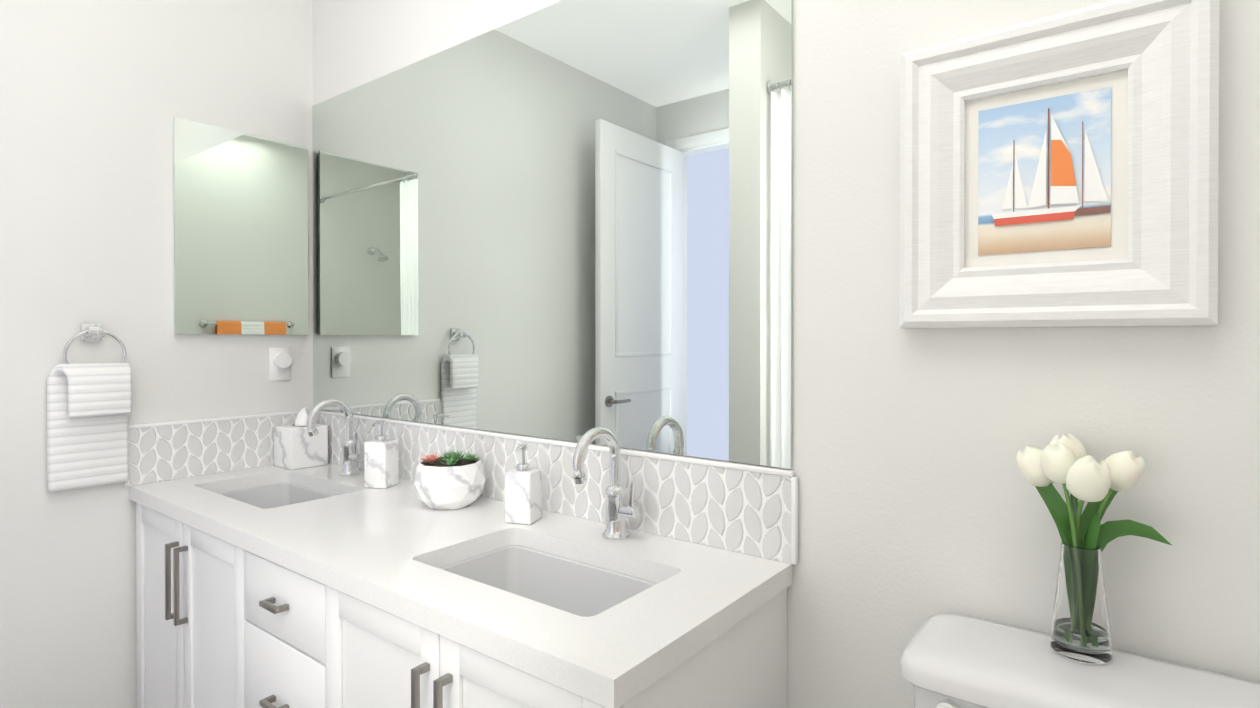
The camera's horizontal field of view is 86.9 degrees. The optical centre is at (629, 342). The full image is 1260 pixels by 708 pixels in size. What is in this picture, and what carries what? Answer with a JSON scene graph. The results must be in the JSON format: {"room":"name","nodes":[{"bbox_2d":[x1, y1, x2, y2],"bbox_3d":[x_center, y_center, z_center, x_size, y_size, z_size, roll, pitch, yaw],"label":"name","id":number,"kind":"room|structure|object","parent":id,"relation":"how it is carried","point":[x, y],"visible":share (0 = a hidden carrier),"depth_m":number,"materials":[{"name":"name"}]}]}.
{"room":"bathroom","nodes":[
{"label":"bathroom","id":0,"kind":"room"},
{"bbox_2d":[0,0,312,707],"bbox_3d":[-1.890,-0.080,1.542,0.100,2.740,2.290,0,0,37],"label":"wall","id":1,"kind":"structure","parent":0,"point":[97,97],"depth_m":1.93,"materials":[{"name":"paint"}]},
{"bbox_2d":[47,323,131,491],"bbox_3d":[-1.519,0.178,1.875,0.083,0.464,0.182,0,0,37],"label":"towel ring","id":2,"kind":"object","parent":1,"relation":"attached to","point":[89,407],"visible":0.98,"depth_m":1.86,"materials":[{"name":"white fabric"}]},
{"bbox_2d":[173,117,307,334],"bbox_3d":[-1.289,-0.361,2.224,0.022,0.670,0.415,0,0,37],"label":"medicine cabinet mirror","id":3,"kind":"object","parent":1,"relation":"attached to","point":[240,210],"visible":0.93,"depth_m":2.20,"materials":[{"name":"silver metal"}]},
{"bbox_2d":[269,347,291,380],"bbox_3d":[-1.213,0.075,2.316,0.034,0.116,0.072,0,0,37],"label":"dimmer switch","id":4,"kind":"object","parent":1,"relation":"attached to","point":[280,360],"visible":1,"depth_m":2.31,"materials":[{"name":"white plastic"}]},
{"bbox_2d":[312,0,1259,707],"bbox_3d":[-0.052,-0.081,1.642,2.900,2.740,0.100,0,0,37],"label":"wall","id":5,"kind":"structure","parent":0,"point":[920,500],"depth_m":1.13,"materials":[{"name":"paint"}]},
{"bbox_2d":[124,409,797,564],"bbox_3d":[-0.586,0.338,1.629,1.865,0.181,0.570,0,0,37],"label":"backsplash","id":6,"kind":"structure","parent":5,"relation":"attached to","point":[751,510],"depth_m":1.66,"materials":[{"name":"white tile"}]},
{"bbox_2d":[312,0,792,468],"bbox_3d":[-0.416,-0.304,1.850,1.839,1.095,0.006,0,0,37],"label":"vanity mirror","id":7,"kind":"object","parent":5,"relation":"attached to","point":[569,220],"visible":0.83,"depth_m":1.63,"materials":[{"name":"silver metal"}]},
{"bbox_2d":[899,0,1218,327],"bbox_3d":[0.635,-0.260,1.028,0.412,0.472,0.038,0,0,37],"label":"picture frame","id":8,"kind":"object","parent":5,"relation":"attached to","point":[1060,170],"visible":1,"depth_m":1.01,"materials":[{"name":"white wood"}]},
{"bbox_3d":[-0.747,1.345,0.740,2.900,0.100,2.390,0,0,37],"label":"floor","id":9,"kind":"structure","parent":0,"visible":0},
{"bbox_2d":[129,495,786,707],"bbox_3d":[-0.593,0.880,1.634,1.830,0.819,0.576,0,0,37],"label":"bathroom vanity","id":10,"kind":"object","parent":9,"relation":"on","point":[321,586],"depth_m":1.34,"materials":[{"name":"white wood"}]},
{"bbox_2d":[129,463,792,707],"bbox_3d":[-0.588,0.449,1.638,1.852,0.040,0.559,0,0,37],"label":"countertop","id":11,"kind":"structure","parent":10,"relation":"on","point":[386,545],"depth_m":1.29,"materials":[{"name":"white stone"}]},
{"bbox_2d":[213,479,340,506],"bbox_3d":[-1.039,0.539,1.959,0.525,0.168,0.330,0,0,37],"label":"sink","id":12,"kind":"object","parent":11,"relation":"in","point":[270,492],"depth_m":2.15,"materials":[{"name":"white ceramic"}]},
{"bbox_2d":[274,407,327,469],"bbox_3d":[-1.135,0.325,2.293,0.128,0.199,0.128,0,0,37],"label":"tissue box","id":13,"kind":"object","parent":11,"relation":"on","point":[296,446],"visible":0.88,"depth_m":2.25,"materials":[{"name":"white stone"}]},
{"bbox_2d":[307,399,362,476],"bbox_3d":[-0.923,0.302,2.086,0.088,0.249,0.166,0,0,37],"label":"faucet","id":14,"kind":"object","parent":11,"relation":"on","point":[351,456],"visible":1,"depth_m":2.11,"materials":[{"name":"silver metal"}]},
{"bbox_2d":[364,420,398,488],"bbox_3d":[-0.738,0.329,1.971,0.072,0.195,0.078,0,0,12],"label":"soap dispenser","id":15,"kind":"object","parent":11,"relation":"on","point":[381,460],"visible":1,"depth_m":1.94,"materials":[{"name":"white stone"}]},
{"bbox_2d":[414,450,484,509],"bbox_3d":[-0.474,0.355,1.751,0.188,0.145,0.180,0,0,37],"label":"succulent bowl","id":16,"kind":"object","parent":11,"relation":"on","point":[450,480],"visible":1,"depth_m":1.69,"materials":[{"name":"white stone"}]},
{"bbox_2d":[505,444,541,524],"bbox_3d":[-0.257,0.338,1.596,0.068,0.182,0.076,0,0,17],"label":"soap dispenser","id":17,"kind":"object","parent":11,"relation":"on","point":[523,491],"visible":1,"depth_m":1.57,"materials":[{"name":"white stone"}]},
{"bbox_2d":[437,539,664,614],"bbox_3d":[-0.169,0.543,1.294,0.525,0.168,0.330,0,0,37],"label":"sink","id":18,"kind":"object","parent":11,"relation":"in","point":[569,580],"depth_m":1.45,"materials":[{"name":"white ceramic"}]},
{"bbox_2d":[572,427,639,539],"bbox_3d":[-0.053,0.305,1.422,0.088,0.249,0.166,0,0,37],"label":"faucet","id":19,"kind":"object","parent":11,"relation":"on","point":[618,510],"visible":1,"depth_m":1.45,"materials":[{"name":"silver metal"}]},
{"bbox_2d":[901,614,1259,707],"bbox_3d":[0.482,0.871,0.696,0.485,0.848,0.744,0,0,37],"label":"toilet","id":20,"kind":"object","parent":9,"relation":"on","point":[955,661],"visible":0.98,"depth_m":0.91,"materials":[{"name":"white ceramic"}]},
{"bbox_2d":[1016,433,1171,664],"bbox_3d":[0.652,0.290,0.944,0.184,0.310,0.108,0,0,37],"label":"tulip vase","id":21,"kind":"object","parent":20,"relation":"on","point":[1080,631],"visible":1,"depth_m":0.93,"materials":[{"name":"clear glass"}]}
]}

